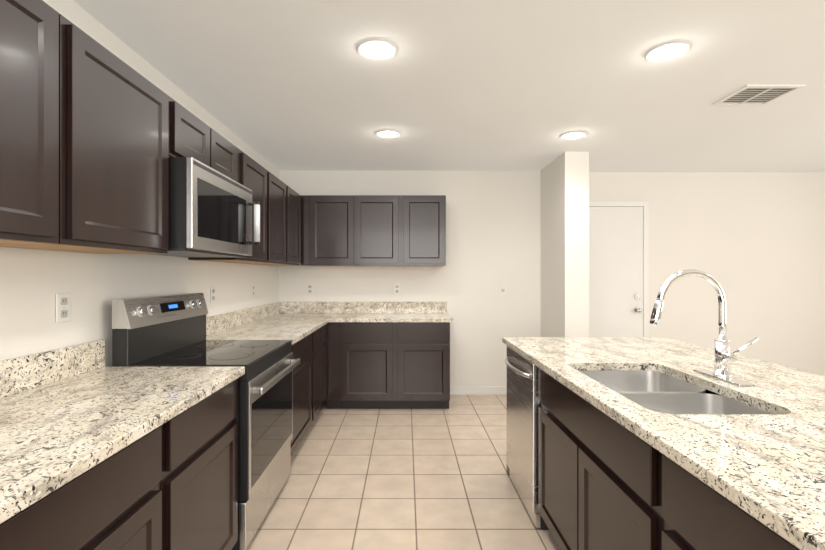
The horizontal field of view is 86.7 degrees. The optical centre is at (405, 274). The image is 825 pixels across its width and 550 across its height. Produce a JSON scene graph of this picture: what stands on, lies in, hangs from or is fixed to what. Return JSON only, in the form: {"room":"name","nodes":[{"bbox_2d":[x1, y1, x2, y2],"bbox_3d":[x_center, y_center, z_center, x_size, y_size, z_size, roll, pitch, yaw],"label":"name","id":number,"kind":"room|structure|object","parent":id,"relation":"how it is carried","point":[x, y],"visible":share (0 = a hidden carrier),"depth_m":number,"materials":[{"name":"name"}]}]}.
{"room":"kitchen","nodes":[
{"label":"kitchen","id":0,"kind":"room"},
{"bbox_2d":[0,0,278,366],"bbox_3d":[-1.475,0.083,0.860,0.100,2.515,8.320,0,0,0],"label":"wall","id":1,"kind":"structure","parent":0,"point":[33,282],"depth_m":2.04,"materials":[{"name":"paint"}]},
{"bbox_2d":[0,0,71,247],"bbox_3d":[-1.257,-0.470,1.100,0.330,0.740,0.605,0,0,0],"label":"upper cabinet","id":2,"kind":"object","parent":1,"relation":"attached to","point":[36,40],"depth_m":1.30,"materials":[{"name":"brown wood"}]},
{"bbox_2d":[56,293,69,322],"bbox_3d":[-1.418,0.135,1.810,0.010,0.118,0.072,0,0,0],"label":"electrical outlet","id":3,"kind":"object","parent":1,"relation":"attached to","point":[62,307],"visible":1,"depth_m":1.80,"materials":[{"name":"white plastic"}]},
{"bbox_2d":[22,23,175,253],"bbox_3d":[-1.257,-0.470,1.719,0.330,0.740,0.634,0,0,0],"label":"upper cabinet","id":4,"kind":"object","parent":1,"relation":"attached to","point":[95,135],"depth_m":1.67,"materials":[{"name":"brown wood"}]},
{"bbox_2d":[176,102,215,169],"bbox_3d":[-1.257,-0.702,2.243,0.330,0.275,0.405,0,0,0],"label":"upper cabinet","id":5,"kind":"object","parent":1,"relation":"attached to","point":[195,139],"depth_m":2.26,"materials":[{"name":"brown wood"}]},
{"bbox_2d":[152,157,259,257],"bbox_3d":[-1.176,-0.333,2.445,0.490,0.439,0.802,0,0,0],"label":"microwave","id":6,"kind":"object","parent":5,"relation":"attached to","point":[210,212],"visible":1,"depth_m":2.22,"materials":[{"name":"silver metal"}]},
{"bbox_2d":[211,287,214,302],"bbox_3d":[-1.418,0.145,3.215,0.010,0.118,0.072,0,0,0],"label":"electrical outlet","id":7,"kind":"object","parent":1,"relation":"attached to","point":[212,294],"visible":1,"depth_m":3.21,"materials":[{"name":"white plastic"}]},
{"bbox_2d":[216,132,239,182],"bbox_3d":[-1.257,-0.702,2.648,0.330,0.275,0.405,0,0,0],"label":"upper cabinet","id":8,"kind":"object","parent":1,"relation":"attached to","point":[227,154],"depth_m":2.69,"materials":[{"name":"brown wood"}]},
{"bbox_2d":[188,150,271,263],"bbox_3d":[-1.257,-0.470,3.158,0.330,0.740,0.609,0,0,0],"label":"upper cabinet","id":9,"kind":"object","parent":1,"relation":"attached to","point":[253,176],"depth_m":3.30,"materials":[{"name":"brown wood"}]},
{"bbox_2d":[251,284,254,296],"bbox_3d":[-1.418,0.145,4.056,0.010,0.118,0.072,0,0,0],"label":"electrical outlet","id":10,"kind":"object","parent":1,"relation":"attached to","point":[252,290],"visible":1,"depth_m":4.04,"materials":[{"name":"white plastic"}]},
{"bbox_2d":[254,186,300,265],"bbox_3d":[-1.257,-0.470,4.297,0.330,0.740,0.574,0,0,0],"label":"upper cabinet","id":11,"kind":"object","parent":1,"relation":"attached to","point":[294,199],"depth_m":4.31,"materials":[{"name":"brown wood"}]},
{"bbox_2d":[272,174,287,263],"bbox_3d":[-1.257,-0.470,3.736,0.330,0.740,0.548,0,0,0],"label":"upper cabinet","id":12,"kind":"object","parent":1,"relation":"attached to","point":[279,188],"depth_m":3.80,"materials":[{"name":"brown wood"}]},
{"bbox_2d":[246,394,559,549],"bbox_3d":[2.288,1.390,0.900,7.625,0.100,8.400,0,0,0],"label":"floor","id":13,"kind":"structure","parent":0,"point":[398,479],"depth_m":2.77,"materials":[{"name":"tile"}]},
{"bbox_2d":[0,419,171,549],"bbox_3d":[-1.098,0.901,1.004,0.647,0.876,0.822,0,0,0],"label":"base cabinet","id":14,"kind":"object","parent":13,"relation":"on","point":[171,484],"depth_m":1.16,"materials":[{"name":"black wood"}]},
{"bbox_2d":[0,334,251,523],"bbox_3d":[-1.086,0.381,0.419,0.672,0.162,3.238,0,0,0],"label":"countertop","id":15,"kind":"structure","parent":14,"relation":"on","point":[69,413],"depth_m":1.41,"materials":[{"name":"stone"}]},
{"bbox_2d":[172,379,237,549],"bbox_3d":[-1.098,0.901,1.726,0.647,0.876,0.623,0,0,0],"label":"base cabinet","id":16,"kind":"object","parent":13,"relation":"on","point":[205,435],"depth_m":1.71,"materials":[{"name":"black wood"}]},
{"bbox_2d":[112,293,299,549],"bbox_3d":[-1.028,0.728,2.445,0.695,1.225,0.804,0,0,0],"label":"range","id":17,"kind":"object","parent":13,"relation":"on","point":[161,331],"visible":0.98,"depth_m":2.26,"materials":[{"name":"silver metal"}]},
{"bbox_2d":[291,331,315,454],"bbox_3d":[-1.098,0.901,3.243,0.647,0.876,0.779,0,0,0],"label":"base cabinet","id":18,"kind":"object","parent":13,"relation":"on","point":[304,374],"depth_m":3.34,"materials":[{"name":"black wood"}]},
{"bbox_2d":[206,302,331,344],"bbox_3d":[-1.077,0.381,3.885,0.690,0.162,2.065,0,0,0],"label":"countertop","id":19,"kind":"structure","parent":18,"relation":"on","point":[294,321],"depth_m":3.76,"materials":[{"name":"stone"}]},
{"bbox_2d":[316,324,325,415],"bbox_3d":[-1.098,0.901,3.957,0.647,0.876,0.648,0,0,0],"label":"base cabinet","id":20,"kind":"object","parent":13,"relation":"on","point":[321,332],"depth_m":4.00,"materials":[{"name":"black wood"}]},
{"bbox_2d":[325,322,336,408],"bbox_3d":[-1.042,0.901,4.611,0.762,0.876,0.612,0,0,0],"label":"base cabinet","id":21,"kind":"object","parent":13,"relation":"on","point":[331,327],"depth_m":4.31,"materials":[{"name":"black wood"}]},
{"bbox_2d":[337,322,396,408],"bbox_3d":[-0.382,0.901,4.601,0.553,0.876,0.632,0,0,0],"label":"base cabinet","id":22,"kind":"object","parent":13,"relation":"on","point":[387,365],"depth_m":4.29,"materials":[{"name":"black wood"}]},
{"bbox_2d":[328,302,452,321],"bbox_3d":[-0.136,0.381,4.574,1.192,0.162,0.687,0,0,0],"label":"countertop","id":23,"kind":"structure","parent":22,"relation":"on","point":[341,311],"depth_m":4.90,"materials":[{"name":"stone"}]},
{"bbox_2d":[397,322,449,408],"bbox_3d":[0.164,0.901,4.601,0.539,0.876,0.632,0,0,0],"label":"base cabinet","id":24,"kind":"object","parent":13,"relation":"on","point":[423,348],"depth_m":4.29,"materials":[{"name":"black wood"}]},
{"bbox_2d":[505,346,548,529],"bbox_3d":[0.941,0.900,2.590,0.666,0.870,0.595,0,0,0],"label":"dishwasher","id":25,"kind":"object","parent":13,"relation":"on","point":[523,403],"visible":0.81,"depth_m":2.45,"materials":[{"name":"grey metal"}]},
{"bbox_2d":[643,441,799,549],"bbox_3d":[0.995,0.901,0.857,0.620,0.876,0.720,0,0,0],"label":"base cabinet","id":26,"kind":"object","parent":13,"relation":"on","point":[681,511],"depth_m":1.06,"materials":[{"name":"black wood"}]},
{"bbox_2d":[502,337,824,549],"bbox_3d":[1.220,0.444,0.900,1.120,0.036,4.200,0,0,0],"label":"countertop","id":27,"kind":"structure","parent":26,"relation":"on","point":[768,470],"depth_m":1.27,"materials":[{"name":"stone"}]},
{"bbox_2d":[577,370,769,413],"bbox_3d":[0.990,0.571,1.725,0.506,0.214,0.836,0,0,0],"label":"sink","id":28,"kind":"object","parent":27,"relation":"in","point":[660,392],"visible":0.08,"depth_m":1.71,"materials":[{"name":"silver metal"}]},
{"bbox_2d":[649,269,758,385],"bbox_3d":[1.205,0.201,1.807,0.394,0.449,0.270,0,0,0],"label":"faucet","id":29,"kind":"object","parent":27,"relation":"on","point":[724,356],"visible":1,"depth_m":1.79,"materials":[{"name":"silver metal"}]},
{"bbox_2d":[279,171,540,385],"bbox_3d":[0.048,0.083,4.970,2.945,2.515,0.100,0,0,0],"label":"wall","id":30,"kind":"structure","parent":0,"point":[493,230],"depth_m":4.92,"materials":[{"name":"paint"}]},
{"bbox_2d":[307,284,312,293],"bbox_3d":[-1.080,0.158,4.914,0.072,0.118,0.010,0,0,0],"label":"electrical outlet","id":31,"kind":"object","parent":30,"relation":"attached to","point":[309,288],"visible":1,"depth_m":4.91,"materials":[{"name":"white plastic"}]},
{"bbox_2d":[309,195,356,265],"bbox_3d":[-0.780,-0.470,4.752,0.475,0.740,0.330,0,0,0],"label":"upper cabinet","id":32,"kind":"object","parent":30,"relation":"attached to","point":[332,218],"depth_m":4.60,"materials":[{"name":"brown wood"}]},
{"bbox_2d":[357,195,400,265],"bbox_3d":[-0.297,-0.470,4.752,0.491,0.740,0.330,0,0,0],"label":"upper cabinet","id":33,"kind":"object","parent":30,"relation":"attached to","point":[373,230],"depth_m":4.60,"materials":[{"name":"brown wood"}]},
{"bbox_2d":[394,284,399,293],"bbox_3d":[-0.100,0.158,4.914,0.072,0.118,0.010,0,0,0],"label":"electrical outlet","id":34,"kind":"object","parent":30,"relation":"attached to","point":[396,288],"visible":1,"depth_m":4.91,"materials":[{"name":"white plastic"}]},
{"bbox_2d":[401,195,445,265],"bbox_3d":[0.184,-0.470,4.752,0.472,0.740,0.330,0,0,0],"label":"upper cabinet","id":35,"kind":"object","parent":30,"relation":"attached to","point":[423,217],"depth_m":4.60,"materials":[{"name":"brown wood"}]},
{"bbox_2d":[450,386,506,393],"bbox_3d":[0.992,1.298,4.914,1.045,0.085,0.012,0,0,0],"label":"baseboard","id":36,"kind":"structure","parent":30,"relation":"attached to","point":[478,389],"depth_m":4.90,"materials":[{"name":"white wood"}]},
{"bbox_2d":[500,284,505,293],"bbox_3d":[1.090,0.155,4.913,0.072,0.118,0.011,0,0,0],"label":"light switch","id":37,"kind":"object","parent":30,"relation":"attached to","point":[502,288],"visible":1,"depth_m":4.91,"materials":[{"name":"white plastic"}]},
{"bbox_2d":[73,0,824,171],"bbox_3d":[2.288,-1.225,0.900,7.625,0.100,8.400,0,0,0],"label":"ceiling","id":38,"kind":"structure","parent":0,"point":[449,85],"depth_m":2.61,"materials":[{"name":"paint"}]},
{"bbox_2d":[358,40,395,59],"bbox_3d":[-0.150,-1.167,2.270,0.196,0.014,0.196,0,0,0],"label":"recessed light","id":39,"kind":"object","parent":38,"relation":"in","point":[377,50],"visible":0.96,"depth_m":2.26,"materials":[{"name":"white plastic"}]},
{"bbox_2d":[376,130,399,137],"bbox_3d":[-0.150,-1.167,3.620,0.196,0.014,0.196,0,0,0],"label":"recessed light","id":40,"kind":"object","parent":38,"relation":"in","point":[387,133],"visible":0.98,"depth_m":3.61,"materials":[{"name":"white plastic"}]},
{"bbox_2d":[561,131,585,139],"bbox_3d":[1.400,-1.167,3.660,0.196,0.014,0.196,0,0,0],"label":"recessed light","id":41,"kind":"object","parent":38,"relation":"in","point":[573,135],"visible":1,"depth_m":3.63,"materials":[{"name":"white plastic"}]},
{"bbox_2d":[646,42,689,61],"bbox_3d":[1.370,-1.167,2.290,0.196,0.014,0.196,0,0,0],"label":"recessed light","id":42,"kind":"object","parent":38,"relation":"in","point":[667,51],"visible":0.94,"depth_m":2.28,"materials":[{"name":"white plastic"}]},
{"bbox_2d":[712,84,804,105],"bbox_3d":[2.280,-1.168,2.845,0.360,0.012,0.310,0,0,0],"label":"ceiling vent","id":43,"kind":"object","parent":38,"relation":"in","point":[755,94],"visible":0.98,"depth_m":2.82,"materials":[{"name":"white plastic"}]},
{"bbox_2d":[541,152,588,336],"bbox_3d":[1.629,0.083,4.632,0.229,2.515,0.936,0,0,0],"label":"wall","id":44,"kind":"structure","parent":0,"point":[564,244],"depth_m":4.16,"materials":[{"name":"paint"}]},
{"bbox_2d":[589,172,824,374],"bbox_3d":[3.922,0.083,5.050,4.356,2.515,0.100,0,0,0],"label":"wall","id":45,"kind":"structure","parent":0,"point":[752,244],"depth_m":5.00,"materials":[{"name":"paint"}]},
{"bbox_2d":[589,201,648,336],"bbox_3d":[2.270,0.251,4.952,0.980,2.178,0.092,0,0,0],"label":"entry door","id":46,"kind":"structure","parent":45,"relation":"in","point":[618,268],"depth_m":4.98,"materials":[{"name":"paint"}]}
]}

